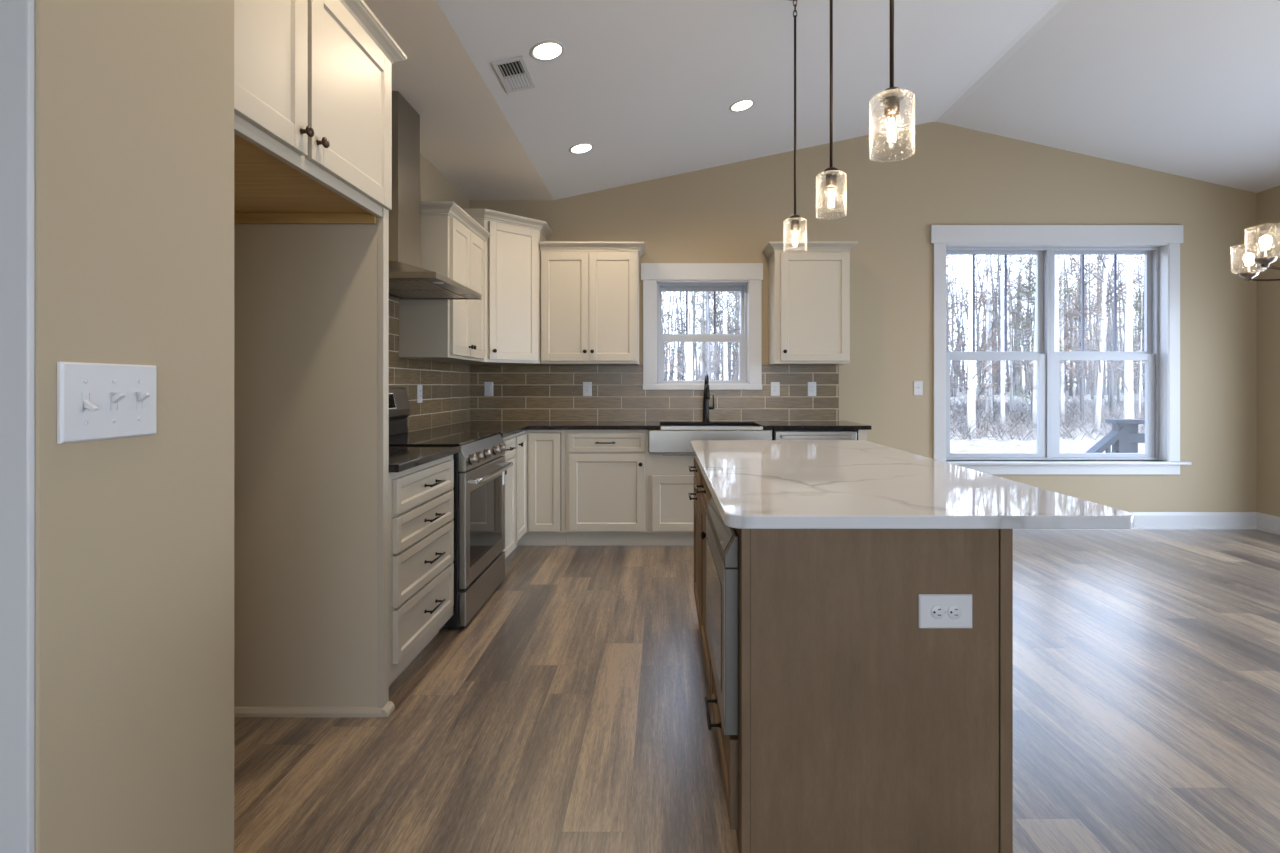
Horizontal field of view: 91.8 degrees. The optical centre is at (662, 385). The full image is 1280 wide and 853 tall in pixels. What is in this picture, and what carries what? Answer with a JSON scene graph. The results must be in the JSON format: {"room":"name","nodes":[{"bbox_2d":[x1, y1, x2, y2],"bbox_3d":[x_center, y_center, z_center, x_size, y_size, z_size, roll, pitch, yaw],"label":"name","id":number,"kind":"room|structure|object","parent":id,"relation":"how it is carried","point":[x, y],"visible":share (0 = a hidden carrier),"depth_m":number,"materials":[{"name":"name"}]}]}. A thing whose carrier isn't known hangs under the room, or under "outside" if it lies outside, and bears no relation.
{"room":"kitchen","nodes":[
{"label":"kitchen","id":0,"kind":"room"},
{"bbox_2d":[35,0,233,852],"bbox_3d":[-2.520,-0.176,1.025,3.360,2.752,0.384,0,0,0],"label":"wall pier","id":1,"kind":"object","parent":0,"point":[134,99],"visible":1,"depth_m":0.98,"materials":[{"name":"beige paint"}]},
{"bbox_2d":[0,0,34,852],"bbox_3d":[-2.522,-0.176,0.828,3.357,2.752,0.010,0,0,0],"label":"trim","id":2,"kind":"structure","parent":1,"relation":"attached to","point":[17,17],"depth_m":0.82,"materials":[{"name":"grey paint"}]},
{"bbox_2d":[57,362,155,443],"bbox_3d":[-0.829,0.024,0.941,0.022,0.114,0.163,0,0,0],"label":"light switch","id":3,"kind":"object","parent":1,"relation":"attached to","point":[96,401],"visible":1,"depth_m":0.92,"materials":[{"name":"grey plastic"}]},
{"bbox_2d":[389,153,469,431],"bbox_3d":[-1.696,-0.176,3.204,0.168,2.752,3.973,0,0,0],"label":"wall","id":4,"kind":"structure","parent":0,"point":[445,386],"depth_m":4.32,"materials":[{"name":"tile"}]},
{"bbox_2d":[389,91,481,299],"bbox_3d":[-1.362,-1.038,3.410,0.508,1.027,0.760,0,0,0],"label":"range hood","id":5,"kind":"object","parent":4,"relation":"attached to","point":[408,280],"visible":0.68,"depth_m":3.35,"materials":[{"name":"silver metal"}]},
{"bbox_2d":[399,201,490,361],"bbox_3d":[-1.440,-0.642,4.146,0.356,0.939,0.818,0,0,0],"label":"upper cabinet","id":6,"kind":"object","parent":4,"relation":"attached to","point":[452,241],"visible":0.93,"depth_m":3.81,"materials":[{"name":"beige paint"}]},
{"bbox_2d":[234,529,1279,852],"bbox_3d":[0.465,1.260,0.865,9.330,0.120,8.650,0,0,0],"label":"floor","id":7,"kind":"structure","parent":0,"point":[567,714],"depth_m":2.21,"materials":[{"name":"wood"}]},
{"bbox_2d":[234,0,406,716],"bbox_3d":[-1.296,-0.025,1.786,0.647,2.449,1.134,0,0,0],"label":"tall cabinet","id":8,"kind":"object","parent":7,"relation":"on","point":[313,78],"visible":0.81,"depth_m":2.26,"materials":[{"name":"beige paint"}]},
{"bbox_2d":[389,455,453,686],"bbox_3d":[-1.291,0.762,2.663,0.654,0.875,0.708,0,0,0],"label":"base cabinet","id":9,"kind":"object","parent":7,"relation":"on","point":[421,497],"visible":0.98,"depth_m":2.56,"materials":[{"name":"beige paint"}]},
{"bbox_2d":[389,446,460,471],"bbox_3d":[-1.302,0.309,2.665,0.635,0.030,0.718,0,0,0],"label":"countertop","id":10,"kind":"structure","parent":9,"relation":"on","point":[401,458],"depth_m":2.68,"materials":[{"name":"stone"}]},
{"bbox_2d":[389,388,512,628],"bbox_3d":[-1.257,0.608,3.411,0.722,1.184,0.770,0,0,0],"label":"electric range","id":11,"kind":"object","parent":7,"relation":"on","point":[480,466],"visible":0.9,"depth_m":3.30,"materials":[{"name":"silver metal"}]},
{"bbox_2d":[389,432,494,445],"bbox_3d":[-1.278,0.290,3.411,0.565,0.009,0.768,0,0,0],"label":"cooktop","id":12,"kind":"object","parent":11,"relation":"in","point":[395,438],"depth_m":3.35,"materials":[{"name":"black glass"}]},
{"bbox_2d":[502,435,515,558],"bbox_3d":[-1.291,0.762,4.010,0.654,0.875,0.420,0,0,0],"label":"base cabinet","id":13,"kind":"object","parent":7,"relation":"on","point":[510,441],"visible":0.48,"depth_m":4.09,"materials":[{"name":"beige paint"}]},
{"bbox_2d":[507,430,566,556],"bbox_3d":[-1.171,0.762,4.705,0.894,0.875,0.966,0,0,0],"label":"base cabinet","id":14,"kind":"object","parent":7,"relation":"on","point":[540,454],"visible":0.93,"depth_m":4.56,"materials":[{"name":"beige paint"}]},
{"bbox_2d":[411,421,871,437],"bbox_3d":[-0.045,0.309,4.492,3.147,0.030,1.393,0,0,0],"label":"countertop","id":15,"kind":"structure","parent":14,"relation":"on","point":[507,428],"depth_m":4.56,"materials":[{"name":"stone"}]},
{"bbox_2d":[703,374,713,421],"bbox_3d":[0.371,0.099,4.989,0.098,0.391,0.231,0,0,0],"label":"faucet","id":16,"kind":"object","parent":15,"relation":"on","point":[706,396],"visible":1,"depth_m":5.05,"materials":[{"name":"black metal"}]},
{"bbox_2d":[649,426,771,455],"bbox_3d":[0.344,0.409,4.753,0.899,0.222,0.483,0,0,0],"label":"farmhouse sink","id":17,"kind":"object","parent":15,"relation":"in","point":[669,439],"visible":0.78,"depth_m":4.51,"materials":[{"name":"white ceramic"}]},
{"bbox_2d":[565,430,647,545],"bbox_3d":[-0.416,0.762,4.855,0.612,0.875,0.663,0,0,0],"label":"base cabinet","id":18,"kind":"object","parent":7,"relation":"on","point":[606,471],"visible":0.99,"depth_m":4.57,"materials":[{"name":"beige paint"}]},
{"bbox_2d":[648,430,693,545],"bbox_3d":[0.347,0.762,4.859,0.915,0.875,0.657,0,0,0],"label":"base cabinet","id":19,"kind":"object","parent":7,"relation":"on","point":[670,480],"visible":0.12,"depth_m":4.57,"materials":[{"name":"beige paint"}]},
{"bbox_2d":[772,430,855,439],"bbox_3d":[1.125,0.766,4.835,0.605,0.868,0.630,0,0,0],"label":"dishwasher","id":20,"kind":"object","parent":7,"relation":"on","point":[776,434],"visible":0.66,"depth_m":4.56,"materials":[{"name":"silver metal"}]},
{"bbox_2d":[688,456,1012,852],"bbox_3d":[0.468,0.762,2.369,0.688,0.876,1.863,0,0,0],"label":"kitchen island","id":21,"kind":"object","parent":7,"relation":"on","point":[862,728],"depth_m":1.44,"materials":[{"name":"beige wood"}]},
{"bbox_2d":[690,440,1133,528],"bbox_3d":[0.614,0.309,2.366,0.942,0.030,1.937,0,0,0],"label":"island countertop","id":22,"kind":"structure","parent":21,"relation":"on","point":[752,484],"depth_m":1.67,"materials":[{"name":"white stone"}]},
{"bbox_2d":[918,594,971,627],"bbox_3d":[0.656,0.525,1.439,0.124,0.078,0.009,0,0,0],"label":"wall outlet","id":23,"kind":"object","parent":21,"relation":"attached to","point":[934,610],"visible":1,"depth_m":1.44,"materials":[{"name":"grey plastic"}]},
{"bbox_2d":[931,605,944,618],"bbox_3d":[0.637,0.525,1.437,0.033,0.033,0.002,0,0,0],"label":"receptacle","id":24,"kind":"object","parent":23,"relation":"attached to","point":[937,611],"depth_m":1.44,"materials":[{"name":"white plastic"}]},
{"bbox_2d":[948,605,961,618],"bbox_3d":[0.676,0.525,1.437,0.033,0.033,0.002,0,0,0],"label":"receptacle","id":25,"kind":"object","parent":23,"relation":"attached to","point":[954,611],"depth_m":1.44,"materials":[{"name":"white plastic"}]},
{"bbox_2d":[856,430,866,440],"bbox_3d":[1.467,0.762,4.870,0.066,0.875,0.633,0,0,0],"label":"end panel","id":26,"kind":"object","parent":7,"relation":"on","point":[860,434],"visible":0.18,"depth_m":4.56,"materials":[{"name":"beige paint"}]},
{"bbox_2d":[363,0,1279,199],"bbox_3d":[0.385,-1.982,0.945,9.490,0.861,8.810,0,0,0],"label":"ceiling","id":27,"kind":"structure","parent":0,"point":[1185,88],"depth_m":3.85,"materials":[{"name":"white paint"}]},
{"bbox_2d":[491,56,535,92],"bbox_3d":[-0.756,-1.580,3.160,0.154,0.039,0.310,0,0,0],"label":"ceiling vent","id":28,"kind":"object","parent":27,"relation":"in","point":[514,74],"visible":1,"depth_m":3.15,"materials":[{"name":"white metal"}]},
{"bbox_2d":[529,40,564,61],"bbox_3d":[-0.561,-1.624,3.012,0.172,0.041,0.176,0,0,4],"label":"recessed light","id":29,"kind":"object","parent":27,"relation":"in","point":[549,50],"visible":1,"depth_m":3.01,"materials":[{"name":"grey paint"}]},
{"bbox_2d":[569,143,593,153],"bbox_3d":[-0.559,-1.625,4.250,0.172,0.041,0.176,0,0,4],"label":"recessed light","id":30,"kind":"object","parent":27,"relation":"in","point":[580,148],"visible":1,"depth_m":4.25,"materials":[{"name":"white plastic"}]},
{"bbox_2d":[729,99,754,111],"bbox_3d":[0.522,-1.849,4.095,0.172,0.041,0.176,0,0,4],"label":"recessed light","id":31,"kind":"object","parent":27,"relation":"in","point":[742,105],"visible":1,"depth_m":4.09,"materials":[{"name":"white plastic"}]},
{"bbox_2d":[783,0,801,245],"bbox_3d":[0.620,-1.258,2.910,0.124,1.252,0.124,0,0,0],"label":"pendant light","id":32,"kind":"object","parent":27,"relation":"hanging from","point":[794,219],"visible":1,"depth_m":2.90,"materials":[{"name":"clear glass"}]},
{"bbox_2d":[788,215,801,230],"bbox_3d":[0.620,-0.764,2.910,0.064,0.066,0.064,0,0,0],"label":"socket","id":33,"kind":"object","parent":32,"relation":"attached to","point":[794,219],"depth_m":2.89,"materials":[{"name":"brown metal"}]},
{"bbox_2d":[822,0,846,213],"bbox_3d":[0.620,-1.255,2.285,0.124,1.258,0.124,0,0,0],"label":"pendant light","id":34,"kind":"object","parent":27,"relation":"hanging from","point":[831,173],"visible":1,"depth_m":2.28,"materials":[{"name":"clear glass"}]},
{"bbox_2d":[822,167,839,187],"bbox_3d":[0.620,-0.765,2.285,0.064,0.066,0.064,0,0,0],"label":"socket","id":35,"kind":"object","parent":34,"relation":"attached to","point":[831,173],"depth_m":2.27,"materials":[{"name":"brown metal"}]},
{"bbox_2d":[869,0,914,150],"bbox_3d":[0.620,-1.255,1.680,0.124,1.258,0.124,0,0,0],"label":"pendant light","id":36,"kind":"object","parent":27,"relation":"hanging from","point":[891,97],"visible":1,"depth_m":1.67,"materials":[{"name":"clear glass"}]},
{"bbox_2d":[879,87,903,116],"bbox_3d":[0.620,-0.767,1.680,0.064,0.066,0.064,0,0,0],"label":"socket","id":37,"kind":"object","parent":36,"relation":"attached to","point":[891,97],"depth_m":1.66,"materials":[{"name":"brown metal"}]},
{"bbox_2d":[1239,236,1279,280],"bbox_3d":[2.727,-1.276,2.491,0.766,1.682,0.794,0,0,0],"label":"chandelier","id":38,"kind":"object","parent":27,"relation":"hanging from","point":[1265,259],"visible":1,"depth_m":2.50,"materials":[{"name":"white glass"}]},
{"bbox_2d":[1239,265,1258,280],"bbox_3d":[2.660,-0.509,2.815,0.068,0.072,0.068,0,0,0],"label":"socket","id":39,"kind":"object","parent":38,"relation":"attached to","point":[1249,272],"depth_m":2.80,"materials":[{"name":"silver metal"}]},
{"bbox_2d":[1254,249,1276,267],"bbox_3d":[2.420,-0.509,2.490,0.068,0.072,0.068,0,0,0],"label":"socket","id":40,"kind":"object","parent":38,"relation":"attached to","point":[1265,259],"depth_m":2.48,"materials":[{"name":"silver metal"}]},
{"bbox_2d":[469,122,1256,511],"bbox_3d":[1.675,-0.506,5.266,6.910,3.413,0.168,0,0,0],"label":"wall","id":41,"kind":"structure","parent":0,"point":[894,192],"depth_m":5.19,"materials":[{"name":"beige paint"}]},
{"bbox_2d":[484,382,492,395],"bbox_3d":[-1.456,0.030,5.177,0.074,0.118,0.010,0,0,0],"label":"wall outlet","id":42,"kind":"object","parent":41,"relation":"attached to","point":[488,386],"visible":1,"depth_m":5.18,"materials":[{"name":"grey plastic"}]},
{"bbox_2d":[447,208,552,364],"bbox_3d":[-1.269,-0.730,4.848,0.698,1.115,0.681,0,0,0],"label":"upper cabinet","id":43,"kind":"object","parent":41,"relation":"attached to","point":[512,249],"visible":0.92,"depth_m":4.70,"materials":[{"name":"beige paint"}]},
{"bbox_2d":[583,382,591,395],"bbox_3d":[-0.632,0.030,5.177,0.074,0.118,0.010,0,0,0],"label":"wall outlet","id":44,"kind":"object","parent":41,"relation":"attached to","point":[587,386],"visible":1,"depth_m":5.18,"materials":[{"name":"grey plastic"}]},
{"bbox_2d":[539,241,644,364],"bbox_3d":[-0.556,-0.648,5.011,0.818,0.952,0.353,0,0,0],"label":"upper cabinet","id":45,"kind":"object","parent":41,"relation":"attached to","point":[590,289],"visible":1,"depth_m":4.87,"materials":[{"name":"beige paint"}]},
{"bbox_2d":[641,263,762,389],"bbox_3d":[0.325,-0.491,5.255,1.019,1.055,0.190,0,0,0],"label":"window","id":46,"kind":"structure","parent":41,"relation":"in","point":[745,278],"depth_m":5.17,"materials":[{"name":"grey paint"}]},
{"bbox_2d":[771,382,779,395],"bbox_3d":[0.937,0.030,5.177,0.074,0.118,0.010,0,0,0],"label":"wall outlet","id":47,"kind":"object","parent":41,"relation":"attached to","point":[775,386],"visible":1,"depth_m":5.18,"materials":[{"name":"grey plastic"}]},
{"bbox_2d":[762,241,857,364],"bbox_3d":[1.176,-0.648,5.011,0.692,0.952,0.353,0,0,0],"label":"upper cabinet","id":48,"kind":"object","parent":41,"relation":"attached to","point":[809,281],"visible":1,"depth_m":4.87,"materials":[{"name":"beige paint"}]},
{"bbox_2d":[807,382,815,395],"bbox_3d":[1.243,0.030,5.177,0.074,0.118,0.010,0,0,0],"label":"wall outlet","id":49,"kind":"object","parent":41,"relation":"attached to","point":[811,386],"visible":1,"depth_m":5.18,"materials":[{"name":"grey plastic"}]},
{"bbox_2d":[914,381,922,394],"bbox_3d":[2.135,0.022,5.181,0.074,0.118,0.019,0,0,0],"label":"light switch","id":50,"kind":"object","parent":41,"relation":"attached to","point":[918,385],"visible":1,"depth_m":5.18,"materials":[{"name":"grey plastic"}]},
{"bbox_2d":[930,225,1190,474],"bbox_3d":[3.291,-0.296,5.237,2.162,2.079,0.225,0,0,0],"label":"window","id":51,"kind":"structure","parent":41,"relation":"in","point":[1159,245],"depth_m":5.21,"materials":[{"name":"grey paint"}]},
{"bbox_2d":[1130,512,1256,528],"bbox_3d":[3.250,1.130,5.179,3.440,0.140,0.022,0,0,0],"label":"baseboard","id":52,"kind":"structure","parent":41,"relation":"attached to","point":[1142,520],"depth_m":5.18,"materials":[{"name":"grey paint"}]},
{"bbox_2d":[1257,186,1279,516],"bbox_3d":[5.050,-0.205,0.865,0.160,2.811,8.650,0,0,0],"label":"wall","id":53,"kind":"structure","parent":0,"point":[1268,201],"depth_m":5.08,"materials":[{"name":"beige paint"}]},
{"bbox_2d":[1257,512,1279,534],"bbox_3d":[4.959,1.130,4.795,0.022,0.140,0.790,0,0,0],"label":"baseboard","id":54,"kind":"structure","parent":53,"relation":"attached to","point":[1265,522],"depth_m":5.08,"materials":[{"name":"grey paint"}]},
{"label":"outside","id":55,"kind":"structure","parent":0,"visible":0},
{"bbox_2d":[950,385,1144,452],"bbox_3d":[15.000,1.071,27.500,90.000,2.540,135.000,0,0,0],"label":"ground","id":56,"kind":"structure","parent":55,"point":[985,444],"depth_m":26.16,"materials":[{"name":"white snow"}]},
{"bbox_2d":[662,294,684,379],"bbox_3d":[-0.958,-2.921,27.721,3.714,10.430,4.782,0,0,-4],"label":"tree","id":57,"kind":"object","parent":56,"relation":"on","point":[662,294],"visible":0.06,"depth_m":27.66,"materials":[{"name":"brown plant"}]},
{"bbox_2d":[664,292,719,379],"bbox_3d":[1.684,-4.897,39.833,4.244,13.247,3.124,0,0,2],"label":"tree","id":58,"kind":"object","parent":56,"relation":"on","point":[693,301],"visible":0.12,"depth_m":39.90,"materials":[{"name":"grey plant"}]},
{"bbox_2d":[664,292,727,379],"bbox_3d":[1.164,-6.723,24.854,3.694,18.058,4.375,0,0,18],"label":"tree","id":59,"kind":"object","parent":56,"relation":"on","point":[689,345],"visible":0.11,"depth_m":24.87,"materials":[{"name":"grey plant"}]},
{"bbox_2d":[677,292,723,378],"bbox_3d":[3.431,-7.102,51.738,4.555,16.921,4.128,0,0,44],"label":"tree","id":60,"kind":"object","parent":56,"relation":"on","point":[701,330],"visible":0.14,"depth_m":51.56,"materials":[{"name":"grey plant"}]},
{"bbox_2d":[668,292,738,379],"bbox_3d":[2.744,-6.211,35.641,4.575,16.510,4.614,0,0,44],"label":"tree","id":61,"kind":"object","parent":56,"relation":"on","point":[715,343],"visible":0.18,"depth_m":35.47,"materials":[{"name":"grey plant"}]},
{"bbox_2d":[669,292,737,379],"bbox_3d":[2.633,-5.135,35.117,4.024,14.399,3.990,0,0,-18],"label":"tree","id":62,"kind":"object","parent":56,"relation":"on","point":[699,302],"visible":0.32,"depth_m":35.27,"materials":[{"name":"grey plant"}]},
{"bbox_2d":[668,292,740,379],"bbox_3d":[2.602,-5.233,31.729,4.708,14.695,3.466,0,0,-4],"label":"tree","id":63,"kind":"object","parent":56,"relation":"on","point":[709,372],"visible":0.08,"depth_m":31.50,"materials":[{"name":"grey plant"}]},
{"bbox_2d":[679,292,738,379],"bbox_3d":[2.819,-3.448,39.386,3.990,10.452,3.554,0,0,-20],"label":"tree","id":64,"kind":"object","parent":56,"relation":"on","point":[717,317],"visible":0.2,"depth_m":39.11,"materials":[{"name":"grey plant"}]},
{"bbox_2d":[680,292,740,379],"bbox_3d":[2.649,-5.325,27.269,4.046,15.030,3.667,0,0,-33],"label":"tree","id":65,"kind":"object","parent":56,"relation":"on","point":[725,307],"visible":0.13,"depth_m":26.96,"materials":[{"name":"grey plant"}]},
{"bbox_2d":[695,292,740,379],"bbox_3d":[4.053,-3.261,37.802,4.724,10.302,3.668,0,0,-31],"label":"tree","id":66,"kind":"object","parent":56,"relation":"on","point":[728,330],"visible":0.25,"depth_m":37.79,"materials":[{"name":"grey plant"}]},
{"bbox_2d":[662,255,1144,396],"bbox_3d":[33.755,-7.729,69.970,92.404,17.766,22.710,0,0,0],"label":"woods","id":67,"kind":"object","parent":56,"relation":"on","point":[682,331],"visible":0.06,"depth_m":65.14,"materials":[{"name":"grey plant"}]},
{"bbox_2d":[946,263,964,392],"bbox_3d":[14.595,-3.534,33.023,3.534,11.080,3.397,0,0,15],"label":"tree","id":68,"kind":"object","parent":56,"relation":"on","point":[955,341],"visible":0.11,"depth_m":32.80,"materials":[{"name":"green plant"}]},
{"bbox_2d":[946,255,975,393],"bbox_3d":[12.648,-5.141,28.649,3.936,14.622,3.567,0,0,-35],"label":"tree","id":69,"kind":"object","parent":56,"relation":"on","point":[952,306],"visible":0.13,"depth_m":28.14,"materials":[{"name":"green plant"}]},
{"bbox_2d":[946,255,978,396],"bbox_3d":[28.125,-7.159,59.586,4.660,16.675,4.621,0,0,-9],"label":"tree","id":70,"kind":"object","parent":56,"relation":"on","point":[952,326],"visible":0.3,"depth_m":59.73,"materials":[{"name":"green plant"}]},
{"bbox_2d":[947,255,1008,377],"bbox_3d":[19.485,-7.955,39.428,3.981,19.463,4.716,0,0,42],"label":"tree","id":71,"kind":"object","parent":56,"relation":"on","point":[948,255],"visible":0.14,"depth_m":39.49,"materials":[{"name":"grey plant"}]},
{"bbox_2d":[946,264,1012,425],"bbox_3d":[15.621,-2.042,30.874,3.855,8.408,2.994,0,0,-20],"label":"tree","id":72,"kind":"object","parent":56,"relation":"on","point":[988,344],"visible":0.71,"depth_m":30.80,"materials":[{"name":"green plant"}]},
{"bbox_2d":[949,255,1024,437],"bbox_3d":[13.172,-6.758,26.672,4.375,18.058,3.694,0,0,-40],"label":"tree","id":73,"kind":"object","parent":56,"relation":"on","point":[971,399],"visible":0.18,"depth_m":26.41,"materials":[{"name":"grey plant"}]},
{"bbox_2d":[953,255,1024,421],"bbox_3d":[17.876,-7.595,33.700,3.932,19.222,4.658,0,0,28],"label":"tree","id":74,"kind":"object","parent":56,"relation":"on","point":[988,317],"visible":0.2,"depth_m":33.74,"materials":[{"name":"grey plant"}]},
{"bbox_2d":[967,268,1019,404],"bbox_3d":[24.931,-3.961,46.980,3.867,10.860,4.980,0,0,10],"label":"tree","id":75,"kind":"object","parent":56,"relation":"on","point":[980,295],"visible":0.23,"depth_m":47.01,"materials":[{"name":"green plant"}]},
{"bbox_2d":[958,255,1034,395],"bbox_3d":[18.619,-4.829,34.514,3.821,13.788,3.854,0,0,8],"label":"tree","id":76,"kind":"object","parent":56,"relation":"on","point":[998,278],"visible":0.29,"depth_m":34.56,"materials":[{"name":"grey plant"}]},
{"bbox_2d":[965,255,1036,429],"bbox_3d":[16.609,-5.298,30.234,4.046,15.030,3.667,0,0,24],"label":"tree","id":77,"kind":"object","parent":56,"relation":"on","point":[1001,261],"visible":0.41,"depth_m":29.98,"materials":[{"name":"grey plant"}]},
{"bbox_2d":[979,255,1028,383],"bbox_3d":[23.625,-3.925,42.963,3.610,11.318,3.470,0,0,13],"label":"tree","id":78,"kind":"object","parent":56,"relation":"on","point":[1012,255],"visible":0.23,"depth_m":42.74,"materials":[{"name":"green plant"}]},
{"bbox_2d":[982,255,1033,414],"bbox_3d":[21.240,-4.654,38.252,3.181,13.041,3.511,0,0,39],"label":"tree","id":79,"kind":"object","parent":56,"relation":"on","point":[1009,260],"visible":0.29,"depth_m":38.02,"materials":[{"name":"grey plant"}]},
{"bbox_2d":[994,259,1035,400],"bbox_3d":[30.500,-4.763,51.842,4.655,12.196,4.146,0,0,-10],"label":"tree","id":80,"kind":"object","parent":56,"relation":"on","point":[1034,259],"visible":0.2,"depth_m":52.05,"materials":[{"name":"grey plant"}]},
{"bbox_2d":[983,255,1074,416],"bbox_3d":[20.836,-3.003,35.172,4.653,10.149,3.614,0,0,18],"label":"tree","id":81,"kind":"object","parent":56,"relation":"on","point":[1032,255],"visible":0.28,"depth_m":35.14,"materials":[{"name":"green plant"}]},
{"bbox_2d":[995,255,1076,393],"bbox_3d":[18.381,-4.518,30.695,3.679,13.276,3.711,0,0,31],"label":"tree","id":82,"kind":"object","parent":56,"relation":"on","point":[1023,265],"visible":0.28,"depth_m":30.76,"materials":[{"name":"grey plant"}]},
{"bbox_2d":[1008,255,1076,428],"bbox_3d":[18.392,-3.933,30.258,2.964,12.148,3.270,0,0,9],"label":"tree","id":83,"kind":"object","parent":56,"relation":"on","point":[1034,408],"visible":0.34,"depth_m":30.30,"materials":[{"name":"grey plant"}]},
{"bbox_2d":[987,258,1098,402],"bbox_3d":[19.978,-4.137,31.355,4.773,12.503,4.251,0,0,-16],"label":"tree","id":84,"kind":"object","parent":56,"relation":"on","point":[1029,279],"visible":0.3,"depth_m":31.71,"materials":[{"name":"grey plant"}]},
{"bbox_2d":[1007,255,1086,402],"bbox_3d":[20.886,-3.647,34.200,4.383,11.483,3.904,0,0,37],"label":"tree","id":85,"kind":"object","parent":56,"relation":"on","point":[1022,342],"visible":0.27,"depth_m":34.77,"materials":[{"name":"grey plant"}]},
{"bbox_2d":[950,390,1144,440],"bbox_3d":[19.672,1.182,36.836,51.382,2.245,24.508,0,0,0],"label":"brushwood","id":86,"kind":"object","parent":56,"relation":"on","point":[1088,403],"visible":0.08,"depth_m":31.27,"materials":[{"name":"grey plant"}]},
{"bbox_2d":[1008,255,1110,381],"bbox_3d":[17.784,-6.545,28.182,4.260,17.581,3.596,0,0,-20],"label":"tree","id":87,"kind":"object","parent":56,"relation":"on","point":[1057,283],"visible":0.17,"depth_m":27.91,"materials":[{"name":"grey plant"}]},
{"bbox_2d":[1022,255,1097,386],"bbox_3d":[22.513,-5.337,35.192,4.666,14.632,4.486,0,0,40],"label":"tree","id":88,"kind":"object","parent":56,"relation":"on","point":[1065,297],"visible":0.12,"depth_m":34.84,"materials":[{"name":"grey plant"}]},
{"bbox_2d":[1027,255,1097,422],"bbox_3d":[21.725,-5.172,33.571,3.912,14.530,3.545,0,0,38],"label":"tree","id":89,"kind":"object","parent":56,"relation":"on","point":[1063,388],"visible":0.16,"depth_m":33.36,"materials":[{"name":"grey plant"}]},
{"bbox_2d":[1064,255,1109,401],"bbox_3d":[30.060,-5.228,45.389,4.236,13.817,4.406,0,0,10],"label":"tree","id":90,"kind":"object","parent":56,"relation":"on","point":[1078,255],"visible":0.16,"depth_m":45.20,"materials":[{"name":"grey plant"}]},
{"bbox_2d":[1064,285,1110,398],"bbox_3d":[25.767,-2.235,38.306,3.785,8.254,2.939,0,0,22],"label":"tree","id":91,"kind":"object","parent":56,"relation":"on","point":[1088,314],"visible":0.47,"depth_m":38.13,"materials":[{"name":"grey plant"}]},
{"bbox_2d":[1034,255,1143,430],"bbox_3d":[19.957,-8.084,27.898,6.524,20.458,6.272,0,0,0],"label":"tree","id":92,"kind":"object","parent":56,"relation":"on","point":[1101,379],"visible":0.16,"depth_m":27.91,"materials":[{"name":"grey plant"}]},
{"bbox_2d":[1066,255,1112,399],"bbox_3d":[36.937,-6.935,54.017,4.573,16.363,4.534,0,0,-45],"label":"tree","id":93,"kind":"object","parent":56,"relation":"on","point":[1089,256],"visible":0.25,"depth_m":53.81,"materials":[{"name":"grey plant"}]},
{"bbox_2d":[1058,255,1135,419],"bbox_3d":[23.272,-6.277,34.854,4.598,16.453,4.559,0,0,17],"label":"tree","id":94,"kind":"object","parent":56,"relation":"on","point":[1092,265],"visible":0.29,"depth_m":34.46,"materials":[{"name":"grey plant"}]},
{"bbox_2d":[1062,255,1144,418],"bbox_3d":[19.006,-6.742,25.480,4.375,18.058,3.694,0,0,42],"label":"tree","id":95,"kind":"object","parent":56,"relation":"on","point":[1128,381],"visible":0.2,"depth_m":25.43,"materials":[{"name":"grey plant"}]},
{"bbox_2d":[1087,258,1121,397],"bbox_3d":[39.791,-5.720,55.678,3.282,13.915,4.458,0,0,-43],"label":"tree","id":96,"kind":"object","parent":56,"relation":"on","point":[1096,279],"visible":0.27,"depth_m":55.78,"materials":[{"name":"grey plant"}]},
{"bbox_2d":[1075,270,1138,401],"bbox_3d":[33.364,-3.809,46.246,4.868,10.616,3.780,0,0,5],"label":"tree","id":97,"kind":"object","parent":56,"relation":"on","point":[1110,330],"visible":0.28,"depth_m":46.23,"materials":[{"name":"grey plant"}]},
{"bbox_2d":[1078,255,1143,415],"bbox_3d":[26.667,-6.258,36.268,4.529,16.342,4.567,0,0,34],"label":"tree","id":98,"kind":"object","parent":56,"relation":"on","point":[1112,383],"visible":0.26,"depth_m":36.30,"materials":[{"name":"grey plant"}]},
{"bbox_2d":[1085,419,1144,452],"bbox_3d":[4.400,1.349,6.505,1.800,1.988,0.170,0,0,0],"label":"deck railing","id":99,"kind":"object","parent":56,"relation":"on","point":[1124,437],"visible":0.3,"depth_m":6.45,"materials":[{"name":"grey wood"}]},
{"bbox_2d":[1086,255,1143,403],"bbox_3d":[35.665,-6.626,48.850,4.504,16.254,4.543,0,0,-7],"label":"tree","id":100,"kind":"object","parent":56,"relation":"on","point":[1118,389],"visible":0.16,"depth_m":48.94,"materials":[{"name":"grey plant"}]},
{"bbox_2d":[1093,294,1144,390],"bbox_3d":[32.436,-2.737,43.016,3.188,8.952,4.105,0,0,-19],"label":"tree","id":101,"kind":"object","parent":56,"relation":"on","point":[1119,294],"visible":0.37,"depth_m":42.96,"materials":[{"name":"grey plant"}]},
{"bbox_2d":[1100,255,1144,416],"bbox_3d":[26.008,-3.224,33.897,3.532,10.390,3.966,0,0,-2],"label":"tree","id":102,"kind":"object","parent":56,"relation":"on","point":[1141,306],"visible":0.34,"depth_m":34.15,"materials":[{"name":"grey plant"}]},
{"bbox_2d":[1111,255,1144,396],"bbox_3d":[29.511,-3.537,37.353,4.150,10.871,3.696,0,0,28],"label":"tree","id":103,"kind":"object","parent":56,"relation":"on","point":[1136,255],"visible":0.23,"depth_m":37.83,"materials":[{"name":"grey plant"}]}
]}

